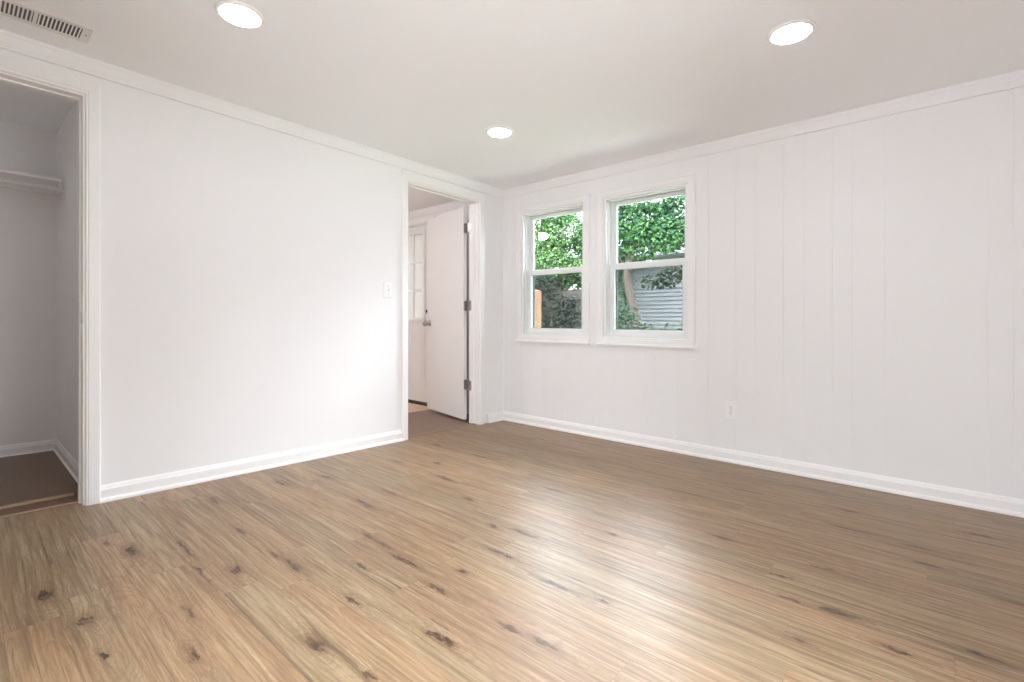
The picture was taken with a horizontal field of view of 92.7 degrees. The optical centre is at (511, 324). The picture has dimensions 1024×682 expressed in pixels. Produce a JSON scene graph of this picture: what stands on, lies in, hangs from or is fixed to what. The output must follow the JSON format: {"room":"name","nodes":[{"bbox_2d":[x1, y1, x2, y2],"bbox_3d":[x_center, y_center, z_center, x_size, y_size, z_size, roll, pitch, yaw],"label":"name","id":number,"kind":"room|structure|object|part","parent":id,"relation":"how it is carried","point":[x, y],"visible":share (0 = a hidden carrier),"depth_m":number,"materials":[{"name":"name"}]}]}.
{"room":"empty bedroom","nodes":[
{"label":"empty bedroom","id":0,"kind":"room"},
{"bbox_2d":[0,120,56,445],"bbox_3d":[-3.669,-0.221,2.818,0.100,2.224,1.680,0,0,41],"label":"wall","id":1,"kind":"structure","parent":0,"point":[28,220],"depth_m":3.25,"materials":[{"name":"white paint"}]},
{"bbox_2d":[0,169,62,194],"bbox_3d":[-3.509,-0.919,2.697,0.300,0.070,1.499,0,0,41],"label":"closet shelf","id":2,"kind":"object","parent":1,"relation":"attached to","point":[4,174],"visible":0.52,"depth_m":3.15,"materials":[{"name":"white wood"}]},
{"bbox_2d":[0,439,77,482],"bbox_3d":[-3.134,0.829,2.365,1.300,0.108,1.505,0,0,41],"label":"baseboard","id":3,"kind":"structure","parent":1,"relation":"attached to","point":[69,462],"depth_m":3.20,"materials":[{"name":"white wood"}]},
{"bbox_2d":[0,450,77,518],"bbox_3d":[-3.215,0.887,2.393,1.502,0.092,1.640,0,0,41],"label":"floor","id":4,"kind":"structure","parent":0,"point":[39,475],"depth_m":2.68,"materials":[{"name":"brown wood"}]},
{"bbox_2d":[0,493,77,517],"bbox_3d":[-2.559,0.870,2.078,0.154,0.025,1.060,0,0,41],"label":"threshold strip","id":5,"kind":"object","parent":4,"relation":"on","point":[68,494],"visible":1,"depth_m":2.38,"materials":[{"name":"brown wood"}]},
{"bbox_2d":[57,102,77,462],"bbox_3d":[-2.613,-0.208,2.959,1.300,2.222,0.075,0,0,41],"label":"wall","id":6,"kind":"structure","parent":0,"point":[67,135],"depth_m":3.06,"materials":[{"name":"white paint"}]},
{"bbox_2d":[0,48,502,484],"bbox_3d":[-1.580,-0.195,3.061,0.120,2.247,4.400,0,0,41],"label":"wall","id":7,"kind":"structure","parent":0,"point":[245,266],"depth_m":2.92,"materials":[{"name":"white paint"}]},
{"bbox_2d":[0,53,100,505],"bbox_3d":[-2.493,-0.164,2.020,0.156,2.096,1.202,0,0,41],"label":"door frame","id":8,"kind":"structure","parent":7,"relation":"attached to","point":[14,71],"depth_m":2.39,"materials":[{"name":"white wood"}]},
{"bbox_2d":[0,29,502,198],"bbox_3d":[-1.494,-1.259,3.052,0.020,0.114,4.300,0,0,41],"label":"crown molding","id":9,"kind":"structure","parent":7,"relation":"attached to","point":[9,41],"depth_m":2.77,"materials":[{"name":"white paint"}]},
{"bbox_2d":[100,430,403,503],"bbox_3d":[-1.444,0.850,3.105,0.026,0.098,1.820,0,0,41],"label":"baseboard","id":10,"kind":"structure","parent":7,"relation":"attached to","point":[161,482],"depth_m":2.88,"materials":[{"name":"white wood"}]},
{"bbox_2d":[384,282,391,297],"bbox_3d":[-0.933,-0.260,3.692,0.020,0.118,0.072,0,0,41],"label":"light switch","id":11,"kind":"object","parent":7,"relation":"attached to","point":[387,286],"visible":1,"depth_m":3.69,"materials":[{"name":"white plastic"}]},
{"bbox_2d":[401,170,483,439],"bbox_3d":[-0.606,-0.146,4.171,0.156,2.105,0.905,0,0,41],"label":"door frame","id":12,"kind":"structure","parent":7,"relation":"attached to","point":[475,200],"depth_m":4.42,"materials":[{"name":"white wood"}]},
{"bbox_2d":[424,207,470,419],"bbox_3d":[-0.654,-0.110,4.798,0.166,1.993,0.864,0,0,-31],"label":"door","id":13,"kind":"structure","parent":7,"relation":"in","point":[448,305],"depth_m":4.78,"materials":[{"name":"white paint"}]},
{"bbox_3d":[-0.884,-0.016,5.084,0.066,0.064,0.064,0,0,-36],"label":"knob","id":14,"kind":"part","parent":13,"relation":"part of","materials":[{"name":"silver metal"}]},
{"bbox_2d":[487,411,502,422],"bbox_3d":[-0.147,0.867,4.583,0.026,0.085,0.222,0,0,41],"label":"baseboard","id":15,"kind":"structure","parent":7,"relation":"attached to","point":[497,416],"depth_m":4.57,"materials":[{"name":"white wood"}]},
{"bbox_2d":[0,403,1023,681],"bbox_3d":[-1.395,0.924,2.938,7.120,0.142,4.460,0,0,41],"label":"floor","id":16,"kind":"structure","parent":0,"point":[500,551],"depth_m":1.77,"materials":[{"name":"brown wood"}]},
{"bbox_2d":[408,423,475,437],"bbox_3d":[-0.594,0.899,4.162,0.044,0.013,0.769,0,0,41],"label":"threshold strip","id":17,"kind":"object","parent":16,"relation":"on","point":[472,423],"visible":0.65,"depth_m":4.14,"materials":[{"name":"brown wood"}]},
{"bbox_2d":[0,0,1023,211],"bbox_3d":[-1.483,-1.358,2.876,7.270,0.230,4.850,0,0,41],"label":"ceiling","id":18,"kind":"structure","parent":0,"point":[580,85],"depth_m":2.39,"materials":[{"name":"white paint"}]},
{"bbox_2d":[0,0,94,42],"bbox_3d":[-2.019,-1.300,2.069,0.172,0.012,0.368,0,0,41],"label":"ceiling vent","id":19,"kind":"object","parent":18,"relation":"in","point":[13,9],"visible":1,"depth_m":2.09,"materials":[{"name":"white metal"}]},
{"bbox_2d":[214,0,264,28],"bbox_3d":[-1.134,-1.284,2.038,0.188,0.020,0.188,0,0,41],"label":"recessed light","id":20,"kind":"object","parent":18,"relation":"in","point":[237,13],"visible":1,"depth_m":2.02,"materials":[{"name":"white plastic"}]},
{"bbox_2d":[485,126,513,137],"bbox_3d":[-0.083,-1.271,3.244,0.188,0.020,0.188,0,0,41],"label":"recessed light","id":21,"kind":"object","parent":18,"relation":"in","point":[495,131],"visible":1,"depth_m":3.21,"materials":[{"name":"white plastic"}]},
{"bbox_2d":[767,19,816,45],"bbox_3d":[1.207,-1.255,2.113,0.188,0.020,0.188,0,0,41],"label":"recessed light","id":22,"kind":"object","parent":18,"relation":"in","point":[793,31],"visible":1,"depth_m":2.09,"materials":[{"name":"white plastic"}]},
{"bbox_2d":[408,86,1023,499],"bbox_3d":[0.067,-0.174,4.642,7.270,2.280,0.150,0,0,41],"label":"wall","id":23,"kind":"structure","parent":0,"point":[860,285],"depth_m":2.89,"materials":[{"name":"white paint"}]},
{"bbox_2d":[408,216,434,405],"bbox_3d":[-1.169,-0.146,5.686,0.961,2.092,0.211,0,0,41],"label":"door","id":24,"kind":"structure","parent":23,"relation":"in","point":[417,229],"depth_m":5.56,"materials":[{"name":"white paint"}]},
{"bbox_3d":[-1.196,0.375,5.655,0.580,0.646,0.004,0,0,41],"label":"moulded panel","id":25,"kind":"part","parent":24,"relation":"part of","materials":[{"name":"white paint"}]},
{"bbox_3d":[-1.155,-0.146,5.702,0.961,2.092,0.168,0,0,41],"label":"casing","id":26,"kind":"part","parent":24,"relation":"part of","materials":[{"name":"white wood"}]},
{"bbox_2d":[515,194,589,344],"bbox_3d":[0.384,-0.461,4.340,0.800,1.251,0.186,0,0,41],"label":"window","id":27,"kind":"structure","parent":23,"relation":"in","point":[526,216],"depth_m":4.39,"materials":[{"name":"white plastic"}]},
{"bbox_3d":[0.436,-0.462,4.399,0.676,1.122,0.030,0,0,41],"label":"exterior frame","id":28,"kind":"part","parent":27,"relation":"part of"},
{"bbox_3d":[0.335,0.153,4.284,0.798,0.023,0.036,0,0,41],"label":"sill","id":29,"kind":"part","parent":27,"relation":"part of","materials":[{"name":"white wood"}]},
{"bbox_3d":[0.388,-0.210,4.344,0.640,0.571,0.030,0,0,41],"label":"sash","id":30,"kind":"part","parent":27,"relation":"part of","materials":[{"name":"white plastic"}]},
{"bbox_3d":[0.415,-0.733,4.375,0.640,0.543,0.030,0,0,41],"label":"sash","id":31,"kind":"part","parent":27,"relation":"part of","materials":[{"name":"white plastic"}]},
{"bbox_2d":[596,173,695,348],"bbox_3d":[1.040,-0.453,3.765,0.805,1.251,0.186,0,0,41],"label":"window","id":32,"kind":"structure","parent":23,"relation":"in","point":[607,201],"depth_m":3.81,"materials":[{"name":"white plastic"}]},
{"bbox_3d":[0.990,0.161,3.709,0.803,0.023,0.036,0,0,41],"label":"sill","id":33,"kind":"part","parent":32,"relation":"part of","materials":[{"name":"white wood"}]},
{"bbox_3d":[1.044,-0.201,3.770,0.645,0.571,0.030,0,0,41],"label":"sash","id":34,"kind":"part","parent":32,"relation":"part of","materials":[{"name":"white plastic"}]},
{"bbox_3d":[1.070,-0.725,3.800,0.645,0.543,0.030,0,0,41],"label":"sash","id":35,"kind":"part","parent":32,"relation":"part of","materials":[{"name":"white plastic"}]},
{"bbox_2d":[725,401,736,419],"bbox_3d":[1.479,0.579,3.298,0.074,0.118,0.009,0,0,41],"label":"wall outlet","id":36,"kind":"object","parent":23,"relation":"attached to","point":[730,407],"visible":1,"depth_m":3.30,"materials":[{"name":"white plastic"}]},
{"bbox_2d":[503,411,1023,517],"bbox_3d":[1.268,0.885,3.472,3.620,0.118,0.026,0,0,41],"label":"baseboard","id":37,"kind":"structure","parent":23,"relation":"attached to","point":[938,493],"depth_m":3.00,"materials":[{"name":"white wood"}]},
{"bbox_2d":[503,69,1023,198],"bbox_3d":[1.270,-1.224,3.474,3.620,0.113,0.020,0,0,41],"label":"crown molding","id":38,"kind":"structure","parent":23,"relation":"attached to","point":[1015,79],"depth_m":3.00,"materials":[{"name":"white paint"}]},
{"bbox_3d":[-3.701,-0.221,1.795,1.400,2.223,0.100,0,0,41],"label":"wall","id":39,"kind":"structure","parent":0,"visible":0},
{"bbox_2d":[0,178,64,192],"bbox_3d":[-3.382,-0.871,2.583,0.036,0.048,1.505,0,0,41],"label":"closet rod","id":40,"kind":"object","parent":39,"relation":"attached to","point":[1,180],"visible":1,"depth_m":3.03,"materials":[{"name":"white metal"}]},
{"label":"outside","id":41,"kind":"structure","parent":0,"visible":0},
{"bbox_3d":[7.440,1.679,14.769,30.000,0.895,18.900,0,0,41],"label":"ground","id":42,"kind":"structure","parent":41,"visible":0},
{"bbox_2d":[535,275,580,328],"bbox_3d":[0.687,0.171,9.197,2.431,2.397,0.787,0,0,41],"label":"shrub","id":43,"kind":"object","parent":42,"relation":"on","point":[541,276],"visible":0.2,"depth_m":8.96,"materials":[{"name":"green plant"}]},
{"bbox_2d":[535,213,581,290],"bbox_3d":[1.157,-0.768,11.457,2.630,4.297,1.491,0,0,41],"label":"tree","id":44,"kind":"object","parent":42,"relation":"on","point":[545,230],"visible":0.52,"depth_m":11.16,"materials":[{"name":"green plant"}]},
{"bbox_2d":[541,289,580,328],"bbox_3d":[-0.725,0.297,11.396,6.272,2.086,0.060,0,0,41],"label":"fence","id":45,"kind":"object","parent":42,"relation":"on","point":[568,291],"visible":0.02,"depth_m":9.72,"materials":[{"name":"grey wood"}]},
{"bbox_2d":[576,243,684,329],"bbox_3d":[5.636,-0.327,11.423,7.700,3.615,4.210,0,0,41],"label":"building","id":46,"kind":"structure","parent":42,"relation":"on","point":[681,254],"depth_m":11.16,"materials":[{"name":"grey"}]},
{"bbox_2d":[580,195,684,329],"bbox_3d":[2.630,-0.532,8.636,3.209,3.892,1.477,0,0,34],"label":"leaning tree","id":47,"kind":"object","parent":42,"relation":"on","point":[634,231],"visible":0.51,"depth_m":8.53,"materials":[{"name":"green plant"}]},
{"bbox_2d":[636,266,680,289],"bbox_3d":[3.375,0.094,9.527,2.120,2.624,0.765,0,0,41],"label":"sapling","id":48,"kind":"object","parent":42,"relation":"on","point":[670,272],"visible":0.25,"depth_m":9.66,"materials":[{"name":"green plant"}]},
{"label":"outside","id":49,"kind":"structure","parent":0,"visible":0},
{"bbox_3d":[0.236,1.588,6.556,30.000,0.761,2.950,0,0,41],"label":"ground","id":50,"kind":"structure","parent":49,"visible":0},
{"bbox_2d":[535,290,540,327],"bbox_3d":[0.355,0.434,6.950,0.094,1.863,0.094,0,0,41],"label":"wooden post","id":51,"kind":"object","parent":50,"relation":"on","point":[535,290],"visible":0.12,"depth_m":6.91,"materials":[{"name":"brown wood"}]},
{"bbox_2d":[617,302,680,330],"bbox_3d":[1.887,0.510,6.468,1.538,1.745,0.800,0,0,41],"label":"shrub","id":52,"kind":"object","parent":50,"relation":"on","point":[620,306],"visible":0.09,"depth_m":6.58,"materials":[{"name":"green plant"}]},
{"bbox_3d":[-3.640,-0.221,5.852,0.100,2.234,2.920,0,0,41],"label":"wall","id":53,"kind":"structure","parent":0,"visible":0},
{"bbox_2d":[408,201,468,218],"bbox_3d":[-2.370,-1.258,4.738,3.280,0.110,2.920,0,0,41],"label":"crown molding","id":54,"kind":"structure","parent":53,"relation":"attached to","point":[454,205],"depth_m":5.30,"materials":[{"name":"white paint"}]}
]}

